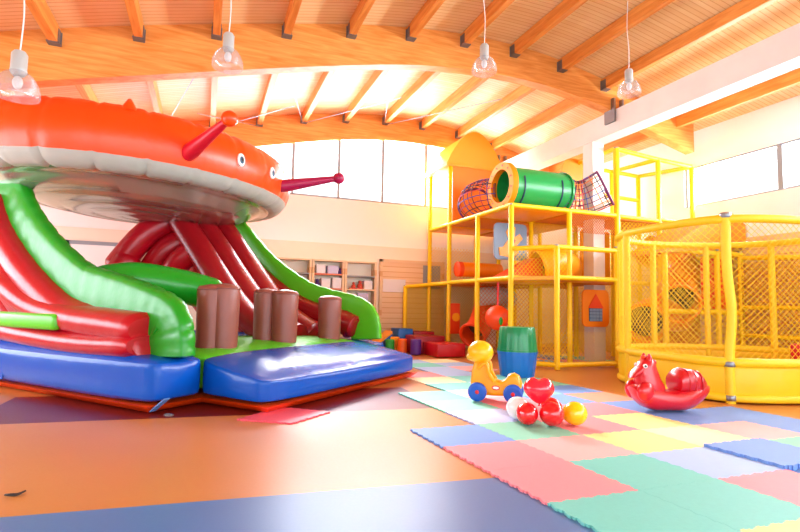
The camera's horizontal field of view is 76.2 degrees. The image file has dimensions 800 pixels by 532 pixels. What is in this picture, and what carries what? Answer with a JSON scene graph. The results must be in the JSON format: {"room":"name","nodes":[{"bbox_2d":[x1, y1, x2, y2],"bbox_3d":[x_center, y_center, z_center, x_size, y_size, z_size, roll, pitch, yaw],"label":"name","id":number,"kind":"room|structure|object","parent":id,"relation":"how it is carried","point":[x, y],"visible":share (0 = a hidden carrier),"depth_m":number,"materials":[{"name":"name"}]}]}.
{"room":"indoor playground","nodes":[
{"label":"indoor playground","id":0,"kind":"room"},
{"bbox_2d":[39,194,566,255],"bbox_3d":[-2.329,0.130,11.358,15.300,3.420,0.250,3,-5,-21],"label":"wall","id":1,"kind":"structure","parent":0,"point":[303,218],"depth_m":11.76,"materials":[{"name":"white paint"}]},
{"bbox_2d":[289,143,294,193],"bbox_3d":[-2.889,-2.261,11.313,1.060,1.317,0.150,3,-5,-21],"label":"window","id":2,"kind":"structure","parent":1,"relation":"in","point":[293,144],"depth_m":11.44,"materials":[{"name":"white plastic"}]},
{"bbox_2d":[54,226,566,343],"bbox_3d":[-2.288,0.639,11.184,14.900,2.380,0.042,3,-5,-21],"label":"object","id":3,"kind":"structure","parent":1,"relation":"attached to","point":[279,248],"depth_m":11.88,"materials":[{"name":"beige"}]},
{"bbox_2d":[66,240,117,266],"bbox_3d":[-5.752,0.592,9.808,1.290,2.120,0.060,3,-5,-21],"label":"window","id":4,"kind":"structure","parent":3,"relation":"attached to","point":[95,252],"depth_m":9.80,"materials":[{"name":"white"}]},
{"bbox_2d":[277,257,311,281],"bbox_3d":[-2.359,0.770,10.958,0.830,1.880,0.290,3,-5,-21],"label":"shelf unit","id":5,"kind":"object","parent":3,"relation":"attached to","point":[303,267],"visible":0.18,"depth_m":11.14,"materials":[{"name":"beige"}]},
{"bbox_2d":[311,259,344,336],"bbox_3d":[-1.626,0.807,11.236,0.720,1.880,0.290,3,-5,-21],"label":"shelf unit","id":6,"kind":"object","parent":3,"relation":"attached to","point":[340,263],"visible":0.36,"depth_m":11.28,"materials":[{"name":"beige"}]},
{"bbox_2d":[344,260,376,340],"bbox_3d":[-0.935,0.841,11.498,0.740,1.880,0.290,3,-5,-21],"label":"shelf unit","id":7,"kind":"object","parent":3,"relation":"attached to","point":[355,271],"visible":0.41,"depth_m":11.60,"materials":[{"name":"beige"}]},
{"bbox_2d":[293,140,340,198],"bbox_3d":[-1.906,-2.321,11.693,1.060,1.535,0.150,3,-5,-21],"label":"window","id":8,"kind":"structure","parent":1,"relation":"in","point":[337,190],"depth_m":11.80,"materials":[{"name":"white plastic"}]},
{"bbox_2d":[171,73,500,125],"bbox_3d":[-1.181,-3.118,9.883,6.514,0.938,3.658,3,-5,-21],"label":"cable","id":9,"kind":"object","parent":1,"relation":"attached to","point":[288,73],"depth_m":10.66,"materials":[{"name":"silver metal"}]},
{"bbox_2d":[339,141,384,202],"bbox_3d":[-0.914,-2.341,12.074,1.080,1.674,0.150,3,-5,-21],"label":"window","id":10,"kind":"structure","parent":1,"relation":"in","point":[382,143],"depth_m":12.18,"materials":[{"name":"white plastic"}]},
{"bbox_2d":[191,113,559,172],"bbox_3d":[-2.252,-2.215,11.462,14.900,3.013,0.320,3,-5,-21],"label":"beam","id":11,"kind":"structure","parent":1,"relation":"attached to","point":[277,130],"depth_m":11.82,"materials":[{"name":"orange wood"}]},
{"bbox_2d":[383,145,426,206],"bbox_3d":[0.109,-2.306,12.463,1.130,1.706,0.150,3,-5,-21],"label":"window","id":12,"kind":"structure","parent":1,"relation":"in","point":[424,160],"depth_m":12.59,"materials":[{"name":"white plastic"}]},
{"bbox_2d":[378,259,444,335],"bbox_3d":[0.284,0.912,12.088,1.650,2.080,0.070,3,-5,-21],"label":"door","id":13,"kind":"structure","parent":1,"relation":"in","point":[390,304],"depth_m":12.05,"materials":[{"name":"beige"}]},
{"bbox_2d":[383,279,405,291],"bbox_3d":[-0.135,0.460,11.938,0.560,0.300,0.010,3,-5,-21],"label":"paper notice","id":14,"kind":"object","parent":13,"relation":"attached to","point":[389,285],"visible":0.79,"depth_m":11.93,"materials":[{"name":"white"}]},
{"bbox_2d":[0,347,799,531],"bbox_3d":[0.406,1.383,3.974,15.300,0.120,15.700,3,-5,-21],"label":"floor","id":15,"kind":"structure","parent":0,"point":[81,466],"depth_m":3.08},
{"bbox_2d":[0,95,416,416],"bbox_3d":[-3.023,-0.190,7.187,5.798,3.352,4.700,-1,-5,28],"label":"slide","id":16,"kind":"object","parent":15,"relation":"on","point":[120,332],"visible":1,"depth_m":5.78,"materials":[{"name":"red plastic"}]},
{"bbox_2d":[0,340,200,401],"bbox_3d":[-3.995,1.059,5.748,4.530,0.475,0.690,-1,-5,28],"label":"cushion","id":17,"kind":"object","parent":16,"relation":"on","point":[101,373],"depth_m":4.81,"materials":[{"name":"blue plastic"}]},
{"bbox_2d":[106,253,140,264],"bbox_3d":[-4.370,0.424,7.862,0.634,1.358,0.541,-1,-5,28],"label":"cushion","id":18,"kind":"object","parent":16,"relation":"on","point":[112,258],"depth_m":7.73,"materials":[{"name":"red plastic"}]},
{"bbox_2d":[105,221,172,264],"bbox_3d":[-3.947,-0.432,8.105,0.930,1.212,1.071,-1,-5,28],"label":"cushion","id":19,"kind":"object","parent":16,"relation":"on","point":[154,239],"depth_m":7.91,"materials":[{"name":"red plastic"}]},
{"bbox_2d":[141,232,180,264],"bbox_3d":[-3.703,-0.149,8.151,1.002,1.059,0.458,2,-5,-10],"label":"cushion","id":20,"kind":"object","parent":16,"relation":"on","point":[160,248],"depth_m":7.94,"materials":[{"name":"red plastic"}]},
{"bbox_2d":[162,245,193,270],"bbox_3d":[-3.450,0.115,7.907,0.739,0.966,0.458,-1,-5,28],"label":"cushion","id":21,"kind":"object","parent":16,"relation":"on","point":[175,256],"depth_m":7.72,"materials":[{"name":"red plastic"}]},
{"bbox_2d":[193,335,355,387],"bbox_3d":[-1.844,1.157,6.617,1.460,0.453,2.948,-1,-5,28],"label":"cushion","id":22,"kind":"object","parent":16,"relation":"on","point":[205,350],"depth_m":5.97,"materials":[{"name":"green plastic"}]},
{"bbox_2d":[194,330,383,346],"bbox_3d":[-2.337,1.352,8.805,4.560,0.435,0.690,-1,-5,28],"label":"cushion","id":23,"kind":"object","parent":16,"relation":"on","point":[354,337],"depth_m":7.86,"materials":[{"name":"green plastic"}]},
{"bbox_2d":[203,342,412,401],"bbox_3d":[-0.870,1.173,6.084,1.000,0.426,3.095,-1,-5,28],"label":"cushion","id":24,"kind":"object","parent":16,"relation":"on","point":[299,372],"depth_m":5.22,"materials":[{"name":"blue plastic"}]},
{"bbox_2d":[237,407,329,424],"bbox_3d":[-1.016,1.330,4.530,0.539,0.013,0.653,-1,-5,23],"label":"foam mat","id":25,"kind":"object","parent":15,"relation":"on","point":[287,415],"visible":0.92,"depth_m":4.49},
{"bbox_2d":[373,330,391,346],"bbox_3d":[-0.522,1.639,11.138,0.580,0.450,0.470,3,-5,-21],"label":"wedge","id":26,"kind":"object","parent":15,"relation":"on","point":[386,334],"visible":0.32,"depth_m":11.03,"materials":[{"name":"orange"}]},
{"bbox_2d":[391,328,412,338],"bbox_3d":[0.035,1.643,11.432,0.350,0.490,0.500,3,-5,-21],"label":"block","id":27,"kind":"object","parent":15,"relation":"on","point":[396,332],"visible":0.46,"depth_m":11.23,"materials":[{"name":"blue"}]},
{"bbox_2d":[397,338,406,352],"bbox_3d":[0.045,1.675,10.682,0.200,0.300,0.200,3,-5,-21],"label":"cylinder","id":28,"kind":"object","parent":15,"relation":"on","point":[401,343],"visible":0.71,"depth_m":10.60,"materials":[{"name":"orange"}]},
{"bbox_2d":[410,339,420,354],"bbox_3d":[0.321,1.656,10.435,0.220,0.310,0.220,3,-5,-21],"label":"cylinder","id":29,"kind":"object","parent":15,"relation":"on","point":[415,344],"visible":1,"depth_m":10.34,"materials":[{"name":"purple"}]},
{"bbox_2d":[405,335,444,353],"bbox_3d":[0.533,1.675,10.949,0.700,0.370,0.550,3,-5,-21],"label":"block","id":30,"kind":"object","parent":15,"relation":"on","point":[424,338],"visible":0.46,"depth_m":10.75,"materials":[{"name":"red"}]},
{"bbox_2d":[406,372,446,378],"bbox_3d":[0.269,1.579,7.388,0.646,0.013,0.563,3,-5,-21],"label":"foam mat","id":31,"kind":"object","parent":15,"relation":"on","point":[418,374],"visible":0.51,"depth_m":7.32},
{"bbox_2d":[412,363,446,367],"bbox_3d":[0.389,1.677,8.603,0.646,0.013,0.563,3,-5,-21],"label":"foam mat","id":32,"kind":"object","parent":15,"relation":"on","point":[414,364],"visible":0.59,"depth_m":8.56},
{"bbox_2d":[398,391,470,401],"bbox_3d":[0.372,1.447,5.673,0.646,0.013,0.563,3,-5,-21],"label":"foam mat","id":33,"kind":"object","parent":15,"relation":"on","point":[425,395],"visible":0.9,"depth_m":5.65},
{"bbox_2d":[407,377,464,384],"bbox_3d":[0.492,1.545,6.888,0.646,0.013,0.563,3,-5,-21],"label":"foam mat","id":34,"kind":"object","parent":15,"relation":"on","point":[423,380],"visible":0.93,"depth_m":6.86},
{"bbox_2d":[414,367,463,371],"bbox_3d":[0.613,1.642,8.103,0.646,0.013,0.563,3,-5,-21],"label":"foam mat","id":35,"kind":"object","parent":15,"relation":"on","point":[426,369],"visible":0.9,"depth_m":8.07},
{"bbox_2d":[424,342,464,356],"bbox_3d":[0.899,1.690,10.374,0.620,0.255,0.680,3,-5,-21],"label":"block","id":36,"kind":"object","parent":15,"relation":"on","point":[437,349],"visible":1,"depth_m":10.10,"materials":[{"name":"red"}]},
{"bbox_2d":[425,382,470,390],"bbox_3d":[0.716,1.510,6.388,0.646,0.013,0.563,3,-5,-21],"label":"foam mat","id":37,"kind":"object","parent":15,"relation":"on","point":[461,385],"visible":0.68,"depth_m":6.39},
{"bbox_2d":[433,371,471,375],"bbox_3d":[0.836,1.608,7.603,0.646,0.013,0.563,3,-5,-21],"label":"foam mat","id":38,"kind":"object","parent":15,"relation":"on","point":[443,373],"visible":0.62,"depth_m":7.60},
{"bbox_2d":[435,362,473,366],"bbox_3d":[0.956,1.705,8.818,0.646,0.013,0.563,3,-5,-21],"label":"foam mat","id":39,"kind":"object","parent":15,"relation":"on","point":[448,363],"visible":0.74,"depth_m":8.81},
{"bbox_2d":[419,399,498,412],"bbox_3d":[0.596,1.413,5.173,0.646,0.013,0.563,3,-5,-21],"label":"foam mat","id":40,"kind":"object","parent":15,"relation":"on","point":[455,404],"visible":0.88,"depth_m":5.15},
{"bbox_2d":[410,424,515,447],"bbox_3d":[0.476,1.315,3.958,0.646,0.013,0.563,3,-5,-21],"label":"foam mat","id":41,"kind":"object","parent":15,"relation":"on","point":[441,437],"visible":0.92,"depth_m":3.93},
{"bbox_2d":[446,390,503,397],"bbox_3d":[0.939,1.476,5.888,0.646,0.013,0.563,3,-5,-21],"label":"foam mat","id":42,"kind":"object","parent":15,"relation":"on","point":[464,393],"visible":0.38,"depth_m":5.84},
{"bbox_2d":[445,408,518,424],"bbox_3d":[0.819,1.378,4.673,0.646,0.013,0.563,3,-5,-21],"label":"foam mat","id":43,"kind":"object","parent":15,"relation":"on","point":[484,416],"visible":0.64,"depth_m":4.65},
{"bbox_2d":[506,396,526,419],"bbox_3d":[1.047,1.264,4.544,0.206,0.199,0.205,-1,-5,22],"label":"balloon","id":44,"kind":"object","parent":43,"relation":"on","point":[513,403],"visible":0.7,"depth_m":4.49,"materials":[{"name":"white rubber"}]},
{"bbox_2d":[443,441,567,471],"bbox_3d":[0.699,1.280,3.458,0.646,0.013,0.563,3,-5,-21],"label":"foam mat","id":45,"kind":"object","parent":15,"relation":"on","point":[507,454],"visible":0.88,"depth_m":3.42,"materials":[{"name":"rubber"}]},
{"bbox_2d":[480,397,540,407],"bbox_3d":[1.163,1.441,5.388,0.646,0.013,0.563,3,-5,-21],"label":"foam mat","id":46,"kind":"object","parent":15,"relation":"on","point":[500,402],"visible":0.38,"depth_m":5.37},
{"bbox_2d":[466,340,523,400],"bbox_3d":[1.013,1.122,5.474,0.605,0.629,0.326,0,-5,16],"label":"toy","id":47,"kind":"object","parent":46,"relation":"on","point":[484,381],"visible":0.97,"depth_m":5.39,"materials":[{"name":"orange"}]},
{"bbox_2d":[496,375,540,379],"bbox_3d":[1.627,1.601,7.318,0.646,0.013,0.563,3,-5,-21],"label":"foam mat","id":48,"kind":"object","parent":15,"relation":"on","point":[497,376],"visible":0.1,"depth_m":7.23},
{"bbox_2d":[497,351,537,377],"bbox_3d":[1.723,1.430,7.500,0.592,0.360,0.592,3,-5,-21],"label":"plastic tub","id":49,"kind":"object","parent":48,"relation":"on","point":[522,364],"visible":0.8,"depth_m":7.27,"materials":[{"name":"blue"}]},
{"bbox_2d":[497,326,537,352],"bbox_3d":[1.730,1.075,7.527,0.592,0.350,0.592,3,-5,-21],"label":"plastic tub","id":50,"kind":"object","parent":49,"relation":"on","point":[519,339],"visible":1,"depth_m":7.30,"materials":[{"name":"green"}]},
{"bbox_2d":[477,420,580,440],"bbox_3d":[1.043,1.343,4.173,0.646,0.013,0.563,3,-5,-21],"label":"foam mat","id":51,"kind":"object","parent":15,"relation":"on","point":[517,430],"visible":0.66,"depth_m":4.13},
{"bbox_2d":[516,402,537,424],"bbox_3d":[1.077,1.252,4.325,0.187,0.183,0.189,-1,-5,27],"label":"balloon","id":52,"kind":"object","parent":51,"relation":"on","point":[526,413],"visible":1,"depth_m":4.26,"materials":[{"name":"red rubber"}]},
{"bbox_2d":[539,401,564,425],"bbox_3d":[1.276,1.244,4.295,0.209,0.203,0.209,-1,-5,22],"label":"ball","id":53,"kind":"object","parent":51,"relation":"on","point":[551,413],"visible":1,"depth_m":4.22,"materials":[{"name":"plastic"}]},
{"bbox_2d":[523,377,554,405],"bbox_3d":[1.206,1.090,4.430,0.264,0.242,0.188,1,-4,6],"label":"balloon","id":54,"kind":"object","parent":53,"relation":"on","point":[539,391],"visible":1,"depth_m":4.37,"materials":[{"name":"red rubber"}]},
{"bbox_2d":[501,142,605,361],"bbox_3d":[3.229,-0.187,11.521,0.324,4.300,3.435,3,-5,-22],"label":"concrete column","id":55,"kind":"structure","parent":15,"relation":"on","point":[593,153],"depth_m":9.99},
{"bbox_2d":[504,23,799,169],"bbox_3d":[5.449,-2.936,6.207,0.340,0.440,15.300,3,-5,-21],"label":"concrete beam","id":56,"kind":"structure","parent":55,"relation":"on","point":[778,54],"depth_m":8.19,"materials":[{"name":"concrete"}]},
{"bbox_2d":[498,97,623,160],"bbox_3d":[3.334,-2.771,11.486,0.240,0.450,4.230,3,-5,-21],"label":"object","id":57,"kind":"structure","parent":56,"relation":"attached to","point":[609,116],"depth_m":9.55,"materials":[{"name":"silver metal"}]},
{"bbox_2d":[523,394,597,404],"bbox_3d":[1.730,1.469,5.603,0.646,0.013,0.563,3,-5,-21],"label":"foam mat","id":58,"kind":"object","parent":15,"relation":"on","point":[562,398],"visible":0.49,"depth_m":5.61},
{"bbox_2d":[487,462,637,504],"bbox_3d":[0.923,1.246,2.958,0.646,0.013,0.563,3,-5,-21],"label":"foam mat","id":59,"kind":"object","parent":15,"relation":"on","point":[546,483],"visible":0.95,"depth_m":2.92,"materials":[{"name":"rubber"}]},
{"bbox_2d":[517,435,638,461],"bbox_3d":[1.266,1.309,3.673,0.646,0.013,0.563,3,-5,-21],"label":"foam mat","id":60,"kind":"object","parent":15,"relation":"on","point":[575,447],"visible":0.82,"depth_m":3.65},
{"bbox_2d":[554,385,601,393],"bbox_3d":[2.073,1.532,6.317,0.646,0.013,0.563,3,-5,-21],"label":"foam mat","id":61,"kind":"object","parent":15,"relation":"on","point":[563,389],"visible":0.61,"depth_m":6.28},
{"bbox_2d":[539,416,639,434],"bbox_3d":[1.610,1.372,4.388,0.646,0.013,0.563,3,-5,-21],"label":"foam mat","id":62,"kind":"object","parent":15,"relation":"on","point":[592,424],"visible":0.56,"depth_m":4.30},
{"bbox_2d":[563,401,587,425],"bbox_3d":[1.488,1.254,4.343,0.206,0.199,0.204,0,-5,12],"label":"balloon","id":63,"kind":"object","parent":62,"relation":"on","point":[576,413],"visible":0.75,"depth_m":4.27,"materials":[{"name":"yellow rubber"}]},
{"bbox_2d":[565,392,632,401],"bbox_3d":[2.297,1.497,5.817,0.646,0.013,0.563,3,-5,-21],"label":"foam mat","id":64,"kind":"object","parent":15,"relation":"on","point":[592,396],"visible":0.7,"depth_m":5.80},
{"bbox_2d":[403,132,799,369],"bbox_3d":[3.568,-0.627,9.852,4.919,4.907,6.612,3,-5,-21],"label":"climbing frame","id":65,"kind":"object","parent":15,"relation":"on","point":[505,202],"visible":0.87,"depth_m":9.88,"materials":[{"name":"yellow"}]},
{"bbox_2d":[485,282,507,329],"bbox_3d":[1.767,0.730,9.228,0.450,0.865,0.452,3,-5,-21],"label":"ball","id":66,"kind":"object","parent":65,"relation":"hanging from","point":[496,316],"visible":0.88,"depth_m":9.06,"materials":[{"name":"orange"}]},
{"bbox_2d":[562,402,640,415],"bbox_3d":[1.953,1.434,5.103,0.646,0.013,0.563,3,-5,-21],"label":"foam mat","id":67,"kind":"object","parent":15,"relation":"on","point":[593,409],"visible":0.61,"depth_m":5.05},
{"bbox_2d":[599,400,671,412],"bbox_3d":[2.520,1.463,5.317,0.646,0.013,0.563,3,-5,-21],"label":"foam mat","id":68,"kind":"object","parent":15,"relation":"on","point":[631,404],"visible":0.48,"depth_m":5.29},
{"bbox_2d":[594,413,690,429],"bbox_3d":[2.177,1.400,4.603,0.646,0.013,0.563,3,-5,-21],"label":"foam mat","id":69,"kind":"object","parent":15,"relation":"on","point":[640,421],"visible":0.85,"depth_m":4.58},
{"bbox_2d":[547,490,738,531],"bbox_3d":[1.146,1.211,2.458,0.646,0.013,0.563,3,-5,-21],"label":"foam mat","id":70,"kind":"object","parent":15,"relation":"on","point":[628,511],"visible":1,"depth_m":2.47,"materials":[{"name":"rubber"}]},
{"bbox_2d":[569,454,716,489],"bbox_3d":[1.490,1.274,3.173,0.646,0.013,0.563,3,-5,-21],"label":"foam mat","id":71,"kind":"object","parent":15,"relation":"on","point":[638,471],"visible":0.84,"depth_m":3.14,"materials":[{"name":"rubber"}]},
{"bbox_2d":[583,430,702,453],"bbox_3d":[1.833,1.337,3.888,0.646,0.013,0.563,3,-5,-21],"label":"foam mat","id":72,"kind":"object","parent":15,"relation":"on","point":[637,441],"visible":0.88,"depth_m":3.86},
{"bbox_2d":[642,409,739,424],"bbox_3d":[2.744,1.428,4.817,0.646,0.013,0.563,3,-5,-21],"label":"foam mat","id":73,"kind":"object","parent":15,"relation":"on","point":[688,416],"visible":0.8,"depth_m":4.79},
{"bbox_2d":[625,353,709,410],"bbox_3d":[2.688,1.151,5.089,0.880,0.556,0.309,2,-5,-11],"label":"toy","id":74,"kind":"object","parent":73,"relation":"on","point":[687,388],"visible":1,"depth_m":4.97,"materials":[{"name":"red"}]},
{"bbox_2d":[642,425,750,446],"bbox_3d":[2.400,1.365,4.102,0.646,0.013,0.563,3,-5,-21],"label":"foam mat","id":75,"kind":"object","parent":15,"relation":"on","point":[694,434],"visible":0.63,"depth_m":4.11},
{"bbox_2d":[615,212,799,403],"bbox_3d":[4.505,0.569,6.935,2.837,2.130,2.487,2,-5,-16],"label":"trampoline","id":76,"kind":"object","parent":15,"relation":"on","point":[734,373],"visible":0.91,"depth_m":6.17,"materials":[{"name":"yellow"}]},
{"bbox_2d":[790,343,799,358],"bbox_3d":[5.485,1.198,6.841,0.300,0.300,0.300,3,-5,-21],"label":"cube","id":77,"kind":"object","parent":76,"relation":"on","point":[795,350],"visible":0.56,"depth_m":6.87,"materials":[{"name":"red"}]},
{"bbox_2d":[642,447,783,478],"bbox_3d":[2.057,1.302,3.388,0.646,0.013,0.563,3,-5,-21],"label":"foam mat","id":78,"kind":"object","parent":15,"relation":"on","point":[716,464],"visible":0.87,"depth_m":3.36,"materials":[{"name":"rubber"}]},
{"bbox_2d":[640,479,799,530],"bbox_3d":[1.713,1.239,2.673,0.646,0.013,0.563,3,-5,-21],"label":"foam mat","id":79,"kind":"object","parent":15,"relation":"on","point":[737,507],"visible":0.84,"depth_m":2.65,"materials":[{"name":"rubber"}]},
{"bbox_2d":[690,406,783,420],"bbox_3d":[3.311,1.456,5.032,0.646,0.013,0.563,3,-5,-21],"label":"foam mat","id":80,"kind":"object","parent":15,"relation":"on","point":[740,414],"visible":0.8,"depth_m":5.02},
{"bbox_2d":[696,421,799,439],"bbox_3d":[2.967,1.393,4.317,0.646,0.013,0.563,3,-5,-21],"label":"foam mat","id":81,"kind":"object","parent":15,"relation":"on","point":[742,428],"visible":0.73,"depth_m":4.31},
{"bbox_2d":[704,438,799,470],"bbox_3d":[2.624,1.321,3.603,0.646,0.033,0.563,3,-5,-21],"label":"foam mat","id":82,"kind":"object","parent":15,"relation":"on","point":[780,455],"visible":0.88,"depth_m":3.59,"materials":[{"name":"rubber"}]},
{"bbox_2d":[719,469,799,505],"bbox_3d":[2.280,1.268,2.887,0.646,0.013,0.563,3,-5,-21],"label":"foam mat","id":83,"kind":"object","parent":15,"relation":"on","point":[784,484],"visible":0.83,"depth_m":2.97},
{"bbox_2d":[740,518,799,531],"bbox_3d":[1.937,1.205,2.172,0.646,0.013,0.563,3,-5,-21],"label":"foam mat","id":84,"kind":"object","parent":15,"relation":"on","point":[788,526],"visible":1,"depth_m":2.35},
{"bbox_2d":[743,417,799,432],"bbox_3d":[3.534,1.422,4.532,0.646,0.013,0.563,3,-5,-21],"label":"foam mat","id":85,"kind":"object","parent":15,"relation":"on","point":[785,423],"visible":0.84,"depth_m":4.61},
{"bbox_2d":[770,436,799,446],"bbox_3d":[3.191,1.359,3.817,0.646,0.013,0.563,3,-5,-21],"label":"foam mat","id":86,"kind":"object","parent":15,"relation":"on","point":[794,441],"visible":0.48,"depth_m":3.97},
{"bbox_2d":[0,0,799,165],"bbox_3d":[0.487,-3.093,4.348,14.900,2.463,15.750,3,-5,-21],"label":"ceiling","id":87,"kind":"structure","parent":0,"point":[242,95],"depth_m":8.47,"materials":[{"name":"wood"}]},
{"bbox_2d":[9,0,27,88],"bbox_3d":[-3.495,-2.344,4.730,0.363,1.604,0.363,3,-5,-21],"label":"pendant lamp","id":88,"kind":"object","parent":87,"relation":"hanging from","point":[18,61],"visible":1,"depth_m":4.65,"materials":[{"name":"white plastic"}]},
{"bbox_2d":[25,0,60,40],"bbox_3d":[-3.580,-2.999,4.476,0.100,0.210,4.100,3,-5,-21],"label":"beam","id":89,"kind":"structure","parent":87,"relation":"attached to","point":[39,9],"depth_m":5.87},
{"bbox_2d":[75,84,98,102],"bbox_3d":[-5.059,-2.726,8.344,0.100,0.210,3.800,3,-5,-21],"label":"beam","id":90,"kind":"structure","parent":87,"relation":"attached to","point":[87,93],"depth_m":7.96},
{"bbox_2d":[124,0,143,37],"bbox_3d":[-2.707,-3.203,4.824,0.100,0.210,4.100,3,-5,-21],"label":"beam","id":91,"kind":"structure","parent":87,"relation":"attached to","point":[132,6],"depth_m":6.21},
{"bbox_2d":[146,81,162,113],"bbox_3d":[-4.186,-2.930,8.692,0.100,0.210,3.800,3,-5,-21],"label":"beam","id":92,"kind":"structure","parent":87,"relation":"attached to","point":[152,86],"depth_m":8.62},
{"bbox_2d":[210,77,217,126],"bbox_3d":[-3.293,-3.116,9.046,0.100,0.210,3.800,3,-5,-21],"label":"beam","id":93,"kind":"structure","parent":87,"relation":"attached to","point":[214,82],"depth_m":9.19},
{"bbox_2d":[213,0,222,35],"bbox_3d":[-1.815,-3.389,5.178,0.100,0.210,4.100,3,-5,-21],"label":"beam","id":94,"kind":"structure","parent":87,"relation":"attached to","point":[217,13],"depth_m":6.54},
{"bbox_2d":[222,0,233,61],"bbox_3d":[-1.798,-2.795,5.411,0.316,1.436,0.316,3,-5,-21],"label":"pendant lamp","id":95,"kind":"object","parent":87,"relation":"hanging from","point":[228,37],"visible":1,"depth_m":5.34,"materials":[{"name":"white plastic"}]},
{"bbox_2d":[257,74,277,124],"bbox_3d":[-2.402,-3.288,9.399,0.100,0.210,3.800,3,-5,-21],"label":"beam","id":96,"kind":"structure","parent":87,"relation":"attached to","point":[272,78],"depth_m":9.63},
{"bbox_2d":[284,0,301,34],"bbox_3d":[-0.923,-3.561,5.531,0.100,0.210,4.100,3,-5,-21],"label":"beam","id":97,"kind":"structure","parent":87,"relation":"attached to","point":[294,5],"depth_m":6.90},
{"bbox_2d":[302,71,334,121],"bbox_3d":[-1.501,-3.447,9.755,0.100,0.210,3.800,3,-5,-21],"label":"beam","id":98,"kind":"structure","parent":87,"relation":"attached to","point":[325,78],"depth_m":10.00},
{"bbox_2d":[0,23,693,154],"bbox_3d":[-0.943,-2.483,7.690,14.650,3.013,0.320,3,-5,-21],"label":"beam","id":99,"kind":"structure","parent":87,"relation":"attached to","point":[104,54],"depth_m":7.41,"materials":[{"name":"orange wood"}]},
{"bbox_2d":[348,0,374,34],"bbox_3d":[-0.022,-3.720,5.887,0.100,0.210,4.100,3,-5,-21],"label":"beam","id":100,"kind":"structure","parent":87,"relation":"attached to","point":[363,7],"depth_m":7.25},
{"bbox_2d":[344,70,388,120],"bbox_3d":[-0.591,-3.564,10.111,0.100,0.210,3.800,3,-5,-21],"label":"beam","id":101,"kind":"structure","parent":87,"relation":"attached to","point":[377,76],"depth_m":10.30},
{"bbox_2d":[383,71,440,122],"bbox_3d":[0.317,-3.619,10.462,0.100,0.210,3.800,3,-5,-21],"label":"beam","id":102,"kind":"structure","parent":87,"relation":"attached to","point":[427,77],"depth_m":10.61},
{"bbox_2d":[407,0,444,37],"bbox_3d":[0.887,-3.837,6.243,0.100,0.210,4.100,3,-5,-21],"label":"beam","id":103,"kind":"structure","parent":87,"relation":"attached to","point":[430,7],"depth_m":7.55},
{"bbox_2d":[420,76,488,127],"bbox_3d":[1.214,-3.589,10.803,0.100,0.210,3.800,3,-5,-21],"label":"beam","id":104,"kind":"structure","parent":87,"relation":"attached to","point":[474,82],"depth_m":10.86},
{"bbox_2d":[480,0,488,67],"bbox_3d":[1.085,-3.208,6.543,0.316,1.512,0.316,3,-5,-21],"label":"pendant lamp","id":105,"kind":"object","parent":87,"relation":"hanging from","point":[484,47],"visible":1,"depth_m":6.46,"materials":[{"name":"white plastic"}]},
{"bbox_2d":[461,0,514,43],"bbox_3d":[1.796,-3.892,6.594,0.100,0.210,4.100,3,-5,-21],"label":"beam","id":106,"kind":"structure","parent":87,"relation":"attached to","point":[496,7],"depth_m":7.79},
{"bbox_2d":[456,85,535,136],"bbox_3d":[2.137,-3.459,11.147,0.100,0.210,3.800,3,-5,-21],"label":"beam","id":107,"kind":"structure","parent":87,"relation":"attached to","point":[521,91],"depth_m":11.15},
{"bbox_2d":[490,99,579,148],"bbox_3d":[3.049,-3.235,11.480,0.100,0.210,3.800,3,-5,-21],"label":"beam","id":108,"kind":"structure","parent":87,"relation":"attached to","point":[566,105],"depth_m":11.42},
{"bbox_2d":[511,0,587,53],"bbox_3d":[2.693,-3.862,6.935,0.100,0.210,4.100,3,-5,-21],"label":"beam","id":109,"kind":"structure","parent":87,"relation":"attached to","point":[565,8],"depth_m":7.92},
{"bbox_2d":[549,132,650,172],"bbox_3d":[4.778,-2.718,12.104,0.100,0.210,3.800,3,-5,-21],"label":"trim","id":110,"kind":"structure","parent":87,"relation":"attached to","point":[637,137],"depth_m":11.46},
{"bbox_2d":[558,0,674,69],"bbox_3d":[3.616,-3.732,7.279,0.100,0.210,4.100,3,-5,-21],"label":"beam","id":111,"kind":"structure","parent":87,"relation":"attached to","point":[647,8],"depth_m":7.92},
{"bbox_2d":[624,1,632,89],"bbox_3d":[3.310,-3.167,7.390,0.316,1.411,0.316,3,-5,-21],"label":"pendant lamp","id":112,"kind":"object","parent":87,"relation":"hanging from","point":[628,72],"visible":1,"depth_m":7.32,"materials":[{"name":"white plastic"}]},
{"bbox_2d":[601,0,777,88],"bbox_3d":[4.528,-3.508,7.612,0.100,0.210,4.100,3,-5,-21],"label":"beam","id":113,"kind":"structure","parent":87,"relation":"attached to","point":[742,9],"depth_m":7.74,"materials":[{"name":"wood"}]},
{"bbox_2d":[676,68,799,127],"bbox_3d":[6.256,-2.991,8.236,0.100,0.210,4.100,3,-5,-21],"label":"beam","id":114,"kind":"structure","parent":87,"relation":"attached to","point":[790,79],"depth_m":8.89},
{"bbox_2d":[572,95,799,257],"bbox_3d":[7.524,-0.790,6.876,0.250,4.950,15.750,3,-5,-21],"label":"wall","id":115,"kind":"structure","parent":0,"point":[777,123],"depth_m":9.94,"materials":[{"name":"white paint"}]},
{"bbox_2d":[572,231,799,350],"bbox_3d":[7.373,0.482,6.701,0.042,2.380,15.300,3,-5,-21],"label":"panelling","id":116,"kind":"object","parent":115,"relation":"attached to","point":[787,235],"depth_m":9.22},
{"bbox_2d":[685,144,779,207],"bbox_3d":[6.408,-1.670,9.896,0.180,0.870,1.920,3,-5,-21],"label":"window","id":117,"kind":"structure","parent":115,"relation":"in","point":[774,147],"depth_m":9.93,"materials":[{"name":"white plastic"}]},
{"bbox_2d":[777,138,799,189],"bbox_3d":[7.076,-1.793,8.148,0.180,0.870,1.910,3,-5,-21],"label":"window","id":118,"kind":"structure","parent":115,"relation":"in","point":[782,147],"depth_m":8.95,"materials":[{"name":"white plastic"}]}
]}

